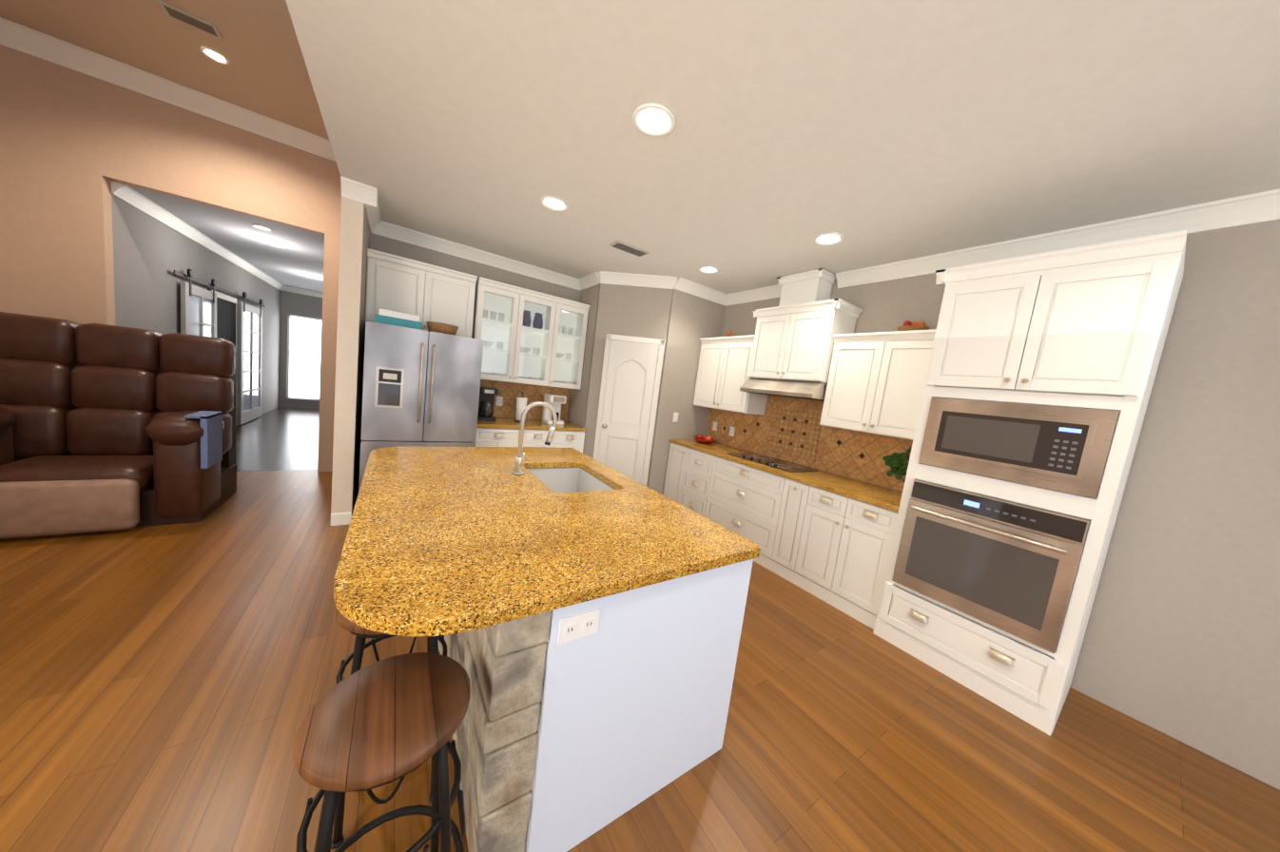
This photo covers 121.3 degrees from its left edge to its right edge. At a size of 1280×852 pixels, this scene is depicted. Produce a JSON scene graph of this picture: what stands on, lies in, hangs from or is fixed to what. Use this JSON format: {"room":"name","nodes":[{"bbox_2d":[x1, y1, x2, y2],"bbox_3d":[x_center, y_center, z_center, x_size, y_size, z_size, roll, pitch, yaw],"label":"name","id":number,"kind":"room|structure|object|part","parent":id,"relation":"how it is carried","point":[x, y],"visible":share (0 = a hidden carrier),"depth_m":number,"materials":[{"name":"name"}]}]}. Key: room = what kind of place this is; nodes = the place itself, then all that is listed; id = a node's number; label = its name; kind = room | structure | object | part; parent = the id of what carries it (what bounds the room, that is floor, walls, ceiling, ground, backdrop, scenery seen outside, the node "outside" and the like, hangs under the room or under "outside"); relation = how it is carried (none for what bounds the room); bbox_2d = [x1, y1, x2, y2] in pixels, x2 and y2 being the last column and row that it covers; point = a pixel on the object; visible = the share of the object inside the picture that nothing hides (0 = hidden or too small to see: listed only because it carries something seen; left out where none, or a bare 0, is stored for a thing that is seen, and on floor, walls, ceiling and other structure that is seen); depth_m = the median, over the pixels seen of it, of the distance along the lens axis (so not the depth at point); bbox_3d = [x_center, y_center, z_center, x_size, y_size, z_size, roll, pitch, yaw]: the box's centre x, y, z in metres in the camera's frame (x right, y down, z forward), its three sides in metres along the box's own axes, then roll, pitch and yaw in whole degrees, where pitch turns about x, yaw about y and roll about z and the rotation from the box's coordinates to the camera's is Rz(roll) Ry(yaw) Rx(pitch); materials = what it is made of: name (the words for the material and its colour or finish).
{"room":"kitchen","nodes":[
{"label":"kitchen","id":0,"kind":"room"},
{"bbox_2d":[0,0,329,139],"bbox_3d":[-1.711,-2.578,-0.396,2.649,0.250,9.570,3,7,-34],"label":"ceiling","id":1,"kind":"structure","parent":0,"point":[264,71],"depth_m":2.86,"materials":[{"name":"paint"}]},
{"bbox_2d":[157,0,222,38],"bbox_3d":[-3.279,-2.962,2.630,0.270,0.012,0.130,3,7,-34],"label":"ceiling vent","id":2,"kind":"object","parent":1,"relation":"in","point":[189,19],"visible":1,"depth_m":2.62,"materials":[{"name":"grey"}]},
{"bbox_2d":[200,46,229,64],"bbox_3d":[-3.468,-3.020,2.936,0.151,0.011,0.151,3,7,-34],"label":"recessed light","id":3,"kind":"object","parent":1,"relation":"in","point":[214,55],"visible":1,"depth_m":2.94,"materials":[{"name":"white paint"}]},
{"bbox_2d":[0,44,341,472],"bbox_3d":[-4.515,-1.338,3.721,2.529,3.760,0.120,3,7,-34],"label":"wall","id":4,"kind":"structure","parent":0,"point":[73,144],"depth_m":3.27,"materials":[{"name":"paint"}]},
{"bbox_2d":[0,17,335,161],"bbox_3d":[-4.232,-3.094,3.435,2.528,0.160,0.110,3,7,-34],"label":"crown molding","id":5,"kind":"structure","parent":4,"relation":"attached to","point":[19,37],"depth_m":3.29,"materials":[{"name":"white paint"}]},
{"bbox_2d":[111,193,280,414],"bbox_3d":[-6.776,-1.365,5.886,0.120,2.800,5.930,3,7,-34],"label":"wall","id":6,"kind":"structure","parent":0,"point":[151,254],"depth_m":4.21,"materials":[{"name":"paint"}]},
{"bbox_2d":[111,181,285,290],"bbox_3d":[-6.526,-2.686,5.801,0.085,0.110,5.930,3,7,-34],"label":"crown molding","id":7,"kind":"structure","parent":6,"relation":"attached to","point":[133,198],"depth_m":4.35,"materials":[{"name":"white paint"}]},
{"bbox_2d":[174,269,264,426],"bbox_3d":[-6.588,-1.067,5.782,0.090,2.278,3.500,3,7,-34],"label":"door","id":8,"kind":"structure","parent":6,"relation":"in","point":[213,313],"depth_m":6.03,"materials":[{"name":"grey"}]},
{"bbox_2d":[111,180,324,292],"bbox_3d":[-5.946,-2.846,6.236,1.760,0.250,6.049,3,7,-34],"label":"ceiling","id":9,"kind":"structure","parent":0,"point":[297,261],"depth_m":4.68,"materials":[{"name":"grey paint"}]},
{"bbox_2d":[252,224,271,231],"bbox_3d":[-4.381,-2.293,4.164,0.151,0.011,0.151,3,7,-34],"label":"recessed light","id":10,"kind":"object","parent":9,"relation":"in","point":[261,227],"visible":1,"depth_m":4.17,"materials":[{"name":"white paint"}]},
{"bbox_2d":[269,243,284,248],"bbox_3d":[-4.896,-2.431,4.850,0.151,0.011,0.151,3,7,-34],"label":"recessed light","id":11,"kind":"object","parent":9,"relation":"in","point":[277,245],"visible":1,"depth_m":4.85,"materials":[{"name":"white paint"}]},
{"bbox_2d":[235,407,319,471],"bbox_3d":[-6.308,0.070,6.550,1.760,0.060,6.049,3,7,-34],"label":"floor","id":12,"kind":"structure","parent":0,"point":[281,438],"depth_m":5.54,"materials":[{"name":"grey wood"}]},
{"bbox_2d":[278,290,322,408],"bbox_3d":[-7.769,-1.806,8.825,1.760,2.800,0.120,3,7,-34],"label":"wall","id":13,"kind":"structure","parent":0,"point":[300,304],"depth_m":8.45,"materials":[{"name":"paint"}]},
{"bbox_2d":[285,286,322,297],"bbox_3d":[-7.511,-3.113,8.624,1.430,0.110,0.085,3,7,-34],"label":"crown molding","id":14,"kind":"structure","parent":13,"relation":"attached to","point":[287,288],"depth_m":8.39,"materials":[{"name":"white paint"}]},
{"bbox_2d":[286,313,322,401],"bbox_3d":[-7.765,-1.597,8.778,1.230,1.980,0.020,3,7,-34],"label":"living room window","id":15,"kind":"structure","parent":13,"relation":"in","point":[303,357],"depth_m":8.60,"materials":[{"name":"white glass"}]},
{"bbox_2d":[330,196,369,515],"bbox_3d":[-2.674,-0.592,3.341,0.140,2.820,0.830,3,7,-34],"label":"wall","id":16,"kind":"structure","parent":0,"point":[355,239],"depth_m":3.02,"materials":[{"name":"beige paint"}]},
{"bbox_2d":[330,511,351,525],"bbox_3d":[-2.728,0.714,3.891,5.840,0.110,2.214,3,7,-34],"label":"baseboard","id":17,"kind":"structure","parent":16,"relation":"attached to","point":[339,518],"depth_m":3.13,"materials":[{"name":"white paint"}]},
{"bbox_2d":[340,175,1279,306],"bbox_3d":[1.170,-1.244,1.136,3.940,0.120,8.480,3,7,-34],"label":"crown molding","id":18,"kind":"structure","parent":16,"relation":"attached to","point":[1264,206],"depth_m":2.82,"materials":[{"name":"white paint"}]},
{"bbox_2d":[369,232,580,421],"bbox_3d":[-1.319,-0.585,4.835,4.060,2.820,0.120,3,7,-34],"label":"wall","id":19,"kind":"structure","parent":0,"point":[389,245],"depth_m":4.09,"materials":[{"name":"beige paint"}]},
{"bbox_2d":[364,248,477,337],"bbox_3d":[-2.260,-1.316,3.749,0.934,0.663,0.366,3,7,-34],"label":"upper cabinet","id":20,"kind":"object","parent":19,"relation":"attached to","point":[425,292],"visible":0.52,"depth_m":3.60,"materials":[{"name":"white paint"}]},
{"bbox_2d":[471,276,559,387],"bbox_3d":[-1.524,-1.071,4.311,0.884,1.082,0.340,3,7,-34],"label":"upper cabinet","id":21,"kind":"object","parent":19,"relation":"attached to","point":[529,337],"depth_m":4.29,"materials":[{"name":"white wood"}]},
{"bbox_2d":[480,379,570,420],"bbox_3d":[-1.531,-0.327,4.662,1.297,0.460,0.008,3,7,-34],"label":"tile backsplash","id":22,"kind":"structure","parent":19,"relation":"attached to","point":[510,393],"depth_m":4.64,"materials":[{"name":"brown tile"}]},
{"bbox_2d":[495,396,503,406],"bbox_3d":[-1.759,-0.310,4.500,0.075,0.118,0.008,3,7,-34],"label":"electrical outlet plate","id":23,"kind":"object","parent":22,"relation":"attached to","point":[499,399],"visible":1,"depth_m":4.50,"materials":[{"name":"white plastic"}]},
{"bbox_2d":[551,297,589,389],"bbox_3d":[-0.989,-1.044,4.676,0.448,1.082,0.340,3,7,-34],"label":"upper cabinet","id":24,"kind":"object","parent":19,"relation":"attached to","point":[571,327],"depth_m":4.67,"materials":[{"name":"white wood"}]},
{"bbox_2d":[0,469,1279,851],"bbox_3d":[-0.429,1.374,1.225,6.920,0.060,9.570,3,7,-34],"label":"floor","id":25,"kind":"structure","parent":0,"point":[165,687],"depth_m":1.59,"materials":[{"name":"brown wood"}]},
{"bbox_2d":[0,311,236,539],"bbox_3d":[-4.159,-0.035,2.763,1.328,1.480,1.010,3,7,-34],"label":"sofa","id":26,"kind":"object","parent":25,"relation":"on","point":[105,427],"visible":1,"depth_m":2.77,"materials":[{"name":"brown leather"}]},
{"bbox_2d":[293,652,470,851],"bbox_3d":[-0.618,0.996,0.873,0.366,0.715,0.366,3,7,-34],"label":"bar stool","id":27,"kind":"object","parent":25,"relation":"on","point":[378,724],"visible":1,"depth_m":0.81,"materials":[{"name":"brown wood"}]},
{"bbox_2d":[330,608,447,849],"bbox_3d":[-0.859,0.924,1.258,0.366,0.715,0.366,3,7,-34],"label":"bar stool","id":28,"kind":"object","parent":25,"relation":"on","point":[361,633],"visible":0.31,"depth_m":1.10,"materials":[{"name":"brown wood"}]},
{"bbox_2d":[358,321,483,491],"bbox_3d":[-2.228,-0.042,3.661,0.913,1.775,0.910,3,7,-34],"label":"refrigerator","id":29,"kind":"object","parent":25,"relation":"on","point":[421,388],"visible":0.6,"depth_m":3.26,"materials":[{"name":"silver metal"}]},
{"bbox_2d":[375,309,421,329],"bbox_3d":[-2.207,-0.966,3.297,0.340,0.128,0.260,3,7,-34],"label":"box","id":30,"kind":"object","parent":29,"relation":"on","point":[397,319],"visible":0.73,"depth_m":3.19,"materials":[{"name":"teal cardboard"}]},
{"bbox_2d":[426,321,458,335],"bbox_3d":[-1.931,-0.941,3.512,0.280,0.100,0.273,3,7,-34],"label":"basket","id":31,"kind":"object","parent":29,"relation":"on","point":[440,327],"visible":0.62,"depth_m":3.41,"materials":[{"name":"wicker"}]},
{"bbox_2d":[474,428,523,446],"bbox_3d":[-1.770,0.407,4.251,0.500,0.876,0.630,3,7,-34],"label":"base cabinet","id":32,"kind":"object","parent":25,"relation":"on","point":[501,432],"depth_m":3.95,"materials":[{"name":"white paint"}]},
{"bbox_2d":[476,417,586,432],"bbox_3d":[-1.385,-0.027,4.417,1.306,0.040,0.643,3,7,-34],"label":"countertop","id":33,"kind":"structure","parent":32,"relation":"on","point":[500,422],"depth_m":4.28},
{"bbox_2d":[477,387,498,421],"bbox_3d":[-1.800,-0.262,4.181,0.223,0.370,0.242,3,7,-34],"label":"coffee maker","id":34,"kind":"object","parent":33,"relation":"on","point":[486,402],"visible":0.77,"depth_m":4.12,"materials":[{"name":"black plastic"}]},
{"bbox_2d":[513,391,527,422],"bbox_3d":[-1.450,-0.237,4.398,0.148,0.361,0.148,3,7,-34],"label":"paper towel holder","id":35,"kind":"object","parent":33,"relation":"on","point":[521,403],"visible":0.9,"depth_m":4.35,"materials":[{"name":"white paper"}]},
{"bbox_2d":[542,393,566,424],"bbox_3d":[-1.107,-0.220,4.639,0.220,0.360,0.271,3,7,-34],"label":"coffee maker","id":36,"kind":"object","parent":33,"relation":"on","point":[554,401],"visible":0.79,"depth_m":4.60,"materials":[{"name":"white plastic"}]},
{"bbox_2d":[523,428,554,447],"bbox_3d":[-1.407,0.426,4.499,0.380,0.876,0.630,3,7,-34],"label":"base cabinet","id":37,"kind":"object","parent":25,"relation":"on","point":[533,437],"depth_m":4.19,"materials":[{"name":"white paint"}]},
{"bbox_2d":[554,432,584,453],"bbox_3d":[-1.079,0.442,4.723,0.416,0.876,0.630,3,7,-34],"label":"base cabinet","id":38,"kind":"object","parent":25,"relation":"on","point":[575,440],"depth_m":4.43,"materials":[{"name":"white paint"}]},
{"bbox_2d":[438,465,756,851],"bbox_3d":[-0.502,0.799,2.013,1.044,0.889,1.882,3,7,-34],"label":"kitchen island","id":39,"kind":"object","parent":25,"relation":"on","point":[582,613],"depth_m":1.15,"materials":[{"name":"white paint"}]},
{"bbox_2d":[333,446,760,640],"bbox_3d":[-0.605,0.332,1.877,1.370,0.046,1.960,3,7,-34],"label":"island countertop","id":40,"kind":"structure","parent":39,"relation":"on","point":[449,542],"depth_m":1.27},
{"bbox_2d":[508,401,557,473],"bbox_3d":[-0.592,0.073,2.074,0.232,0.426,0.111,3,7,-34],"label":"faucet","id":41,"kind":"object","parent":40,"relation":"on","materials":[{"name":"silver metal"}]},
{"bbox_2d":[557,607,601,645],"bbox_3d":[-0.176,0.583,1.046,0.125,0.078,0.008,3,7,-34],"label":"outlet plate","id":42,"kind":"object","parent":39,"relation":"attached to","point":[580,625],"depth_m":1.04,"materials":[{"name":"white plastic"}]},
{"bbox_3d":[0.057,0.947,1.284,0.852,0.888,0.014,3,7,-34],"label":"panel","id":43,"kind":"part","parent":39,"relation":"part of","materials":[{"name":"white paint"}]},
{"bbox_2d":[663,442,686,503],"bbox_3d":[0.676,0.669,4.635,0.630,0.874,0.335,3,7,-34],"label":"base cabinet","id":44,"kind":"object","parent":25,"relation":"on","point":[674,469],"depth_m":4.46,"materials":[{"name":"white paint"}]},
{"bbox_2d":[678,449,713,514],"bbox_3d":[0.888,0.730,4.320,0.630,0.874,0.435,3,7,-34],"label":"base cabinet","id":45,"kind":"object","parent":25,"relation":"on","point":[695,463],"depth_m":4.14,"materials":[{"name":"white paint"}]},
{"bbox_2d":[701,457,781,567],"bbox_3d":[1.253,0.833,3.779,0.630,0.874,0.885,3,7,-34],"label":"base cabinet","id":46,"kind":"object","parent":25,"relation":"on","point":[739,498],"depth_m":3.54,"materials":[{"name":"white paint"}]},
{"bbox_2d":[766,476,808,581],"bbox_3d":[1.560,0.921,3.323,0.630,0.874,0.230,3,7,-34],"label":"base cabinet","id":47,"kind":"object","parent":25,"relation":"on","point":[791,501],"depth_m":3.16,"materials":[{"name":"white paint"}]},
{"bbox_2d":[789,487,897,629],"bbox_3d":[1.806,0.990,2.959,0.630,0.874,0.659,3,7,-34],"label":"base cabinet","id":48,"kind":"object","parent":25,"relation":"on","point":[825,536],"depth_m":2.76,"materials":[{"name":"white paint"}]},
{"bbox_2d":[669,438,902,514],"bbox_3d":[1.335,0.390,3.677,0.643,0.039,2.544,3,7,-34],"label":"countertop","id":49,"kind":"structure","parent":48,"relation":"on","point":[873,494],"depth_m":3.09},
{"bbox_2d":[692,433,716,444],"bbox_3d":[0.807,0.163,4.507,0.300,0.101,0.295,3,7,-34],"label":"fruit bowl","id":50,"kind":"object","parent":49,"relation":"on","point":[704,439],"visible":1,"depth_m":4.44,"materials":[{"name":"red ceramic"}]},
{"bbox_2d":[724,449,819,472],"bbox_3d":[1.349,0.355,3.700,0.480,0.029,0.780,3,7,-34],"label":"cooktop","id":51,"kind":"object","parent":49,"relation":"in","point":[789,467],"depth_m":3.66,"materials":[{"name":"metal"}]},
{"bbox_3d":[1.349,0.354,3.700,0.480,0.030,0.780,3,7,-34],"label":"cooktop glass","id":52,"kind":"part","parent":49,"relation":"part of","materials":[{"name":"grey glass"}]},
{"bbox_2d":[882,446,911,482],"bbox_3d":[2.200,0.316,2.935,0.054,0.417,0.393,3,7,-34],"label":"ivy vine","id":53,"kind":"object","parent":49,"relation":"on","point":[896,461],"visible":0.44,"depth_m":3.00,"materials":[{"name":"green plant"}]},
{"bbox_2d":[872,230,1187,736],"bbox_3d":[2.250,0.314,2.242,0.762,2.475,0.894,3,7,-34],"label":"tall cabinet","id":54,"kind":"object","parent":25,"relation":"on","point":[1041,374],"visible":1,"depth_m":1.95,"materials":[{"name":"white paint"}]},
{"bbox_2d":[892,479,1090,654],"bbox_3d":[1.944,0.754,2.089,0.122,0.701,0.732,3,7,-34],"label":"wall oven","id":55,"kind":"object","parent":54,"relation":"in","point":[1014,567],"depth_m":2.02,"materials":[{"name":"silver metal"}]},
{"bbox_2d":[917,396,1120,499],"bbox_3d":[2.056,0.085,2.036,0.054,0.430,0.732,3,7,-34],"label":"microwave","id":56,"kind":"object","parent":54,"relation":"in","point":[1068,450],"depth_m":1.95,"materials":[{"name":"silver metal"}]},
{"bbox_2d":[566,283,725,495],"bbox_3d":[0.002,-0.431,4.931,1.520,2.820,1.230,3,7,-34],"label":"wall","id":57,"kind":"structure","parent":0,"point":[681,323],"depth_m":4.47,"materials":[{"name":"beige paint"}]},
{"bbox_2d":[593,333,665,485],"bbox_3d":[-0.181,-0.042,4.468,0.540,2.104,0.517,3,7,-34],"label":"pantry door","id":58,"kind":"structure","parent":57,"relation":"in","point":[626,420],"depth_m":4.43,"materials":[{"name":"white paint"}]},
{"bbox_2d":[672,412,678,422],"bbox_3d":[0.451,-0.110,4.534,0.075,0.118,0.011,3,7,-34],"label":"switch plate","id":59,"kind":"object","parent":57,"relation":"attached to","point":[675,416],"visible":1,"depth_m":4.53,"materials":[{"name":"white plastic"}]},
{"bbox_2d":[285,0,1279,293],"bbox_3d":[1.354,-1.895,1.209,4.270,1.190,8.600,3,7,-34],"label":"ceiling","id":60,"kind":"structure","parent":0,"point":[879,131],"depth_m":1.67,"materials":[{"name":"paint"}]},
{"bbox_2d":[540,195,567,211],"bbox_3d":[-0.656,-1.699,2.751,0.210,0.011,0.210,3,7,-34],"label":"recessed light","id":61,"kind":"object","parent":60,"relation":"in","point":[554,203],"visible":0.98,"depth_m":2.75,"materials":[{"name":"white paint"}]},
{"bbox_2d":[609,240,649,256],"bbox_3d":[-0.102,-1.707,3.478,0.360,0.012,0.160,3,7,-34],"label":"ceiling vent","id":62,"kind":"object","parent":60,"relation":"in","point":[628,248],"visible":1,"depth_m":3.46,"materials":[{"name":"grey metal"}]},
{"bbox_2d":[632,102,675,136],"bbox_3d":[0.069,-1.503,1.772,0.210,0.011,0.210,3,7,-34],"label":"recessed light","id":63,"kind":"object","parent":60,"relation":"in","point":[653,119],"visible":0.98,"depth_m":1.77,"materials":[{"name":"white paint"}]},
{"bbox_2d":[698,266,718,273],"bbox_3d":[0.723,-1.638,3.778,0.210,0.011,0.210,3,7,-34],"label":"recessed light","id":64,"kind":"object","parent":60,"relation":"attached to","point":[708,269],"visible":0.98,"depth_m":3.79,"materials":[{"name":"white paint"}]},
{"bbox_2d":[814,232,844,245],"bbox_3d":[1.454,-1.439,2.772,0.210,0.011,0.210,3,7,-34],"label":"recessed light","id":65,"kind":"object","parent":60,"relation":"in","point":[827,239],"visible":1,"depth_m":2.77,"materials":[{"name":"white paint"}]},
{"bbox_2d":[714,219,1279,790],"bbox_3d":[2.679,0.171,2.424,0.120,2.820,8.480,3,7,-34],"label":"wall","id":66,"kind":"structure","parent":0,"point":[1182,640],"depth_m":1.89,"materials":[{"name":"beige paint"}]},
{"bbox_2d":[693,330,767,415],"bbox_3d":[1.102,-0.670,4.342,0.366,0.955,0.866,3,7,-34],"label":"upper cabinet","id":67,"kind":"object","parent":66,"relation":"attached to","point":[723,378],"visible":0.9,"depth_m":4.20,"materials":[{"name":"white paint"}]},
{"bbox_2d":[748,268,863,383],"bbox_3d":[1.596,-0.975,3.572,0.445,1.061,0.919,3,7,-34],"label":"upper cabinet","id":68,"kind":"object","parent":66,"relation":"attached to","point":[802,323],"visible":0.96,"depth_m":3.44,"materials":[{"name":"white paint"}]},
{"bbox_2d":[739,377,827,401],"bbox_3d":[1.499,-0.372,3.622,0.498,0.156,0.815,3,7,-34],"label":"steel range hood","id":69,"kind":"object","parent":68,"relation":"attached to","point":[807,390],"visible":0.71,"depth_m":3.42,"materials":[{"name":"silver metal"}]},
{"bbox_2d":[706,395,912,491],"bbox_3d":[1.648,-0.031,3.823,0.020,0.832,2.522,3,7,-34],"label":"tiled wall","id":70,"kind":"structure","parent":66,"relation":"attached to","point":[790,429],"depth_m":3.69,"materials":[{"name":"brown tile"}]},
{"bbox_2d":[712,421,717,430],"bbox_3d":[0.991,0.002,4.771,0.011,0.118,0.075,3,7,-34],"label":"switch plate","id":71,"kind":"object","parent":70,"relation":"attached to","point":[714,427],"visible":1,"depth_m":4.77,"materials":[{"name":"white plastic"}]},
{"bbox_2d":[728,426,735,436],"bbox_3d":[1.156,0.069,4.528,0.008,0.118,0.075,3,7,-34],"label":"electrical outlet plate","id":72,"kind":"object","parent":70,"relation":"attached to","point":[731,431],"visible":1,"depth_m":4.52,"materials":[{"name":"white plastic"}]},
{"bbox_2d":[819,320,935,440],"bbox_3d":[2.033,-0.391,2.958,0.366,0.917,0.836,3,7,-34],"label":"upper cabinet","id":73,"kind":"object","parent":66,"relation":"attached to","point":[876,382],"visible":0.85,"depth_m":2.86,"materials":[{"name":"white paint"}]}
]}

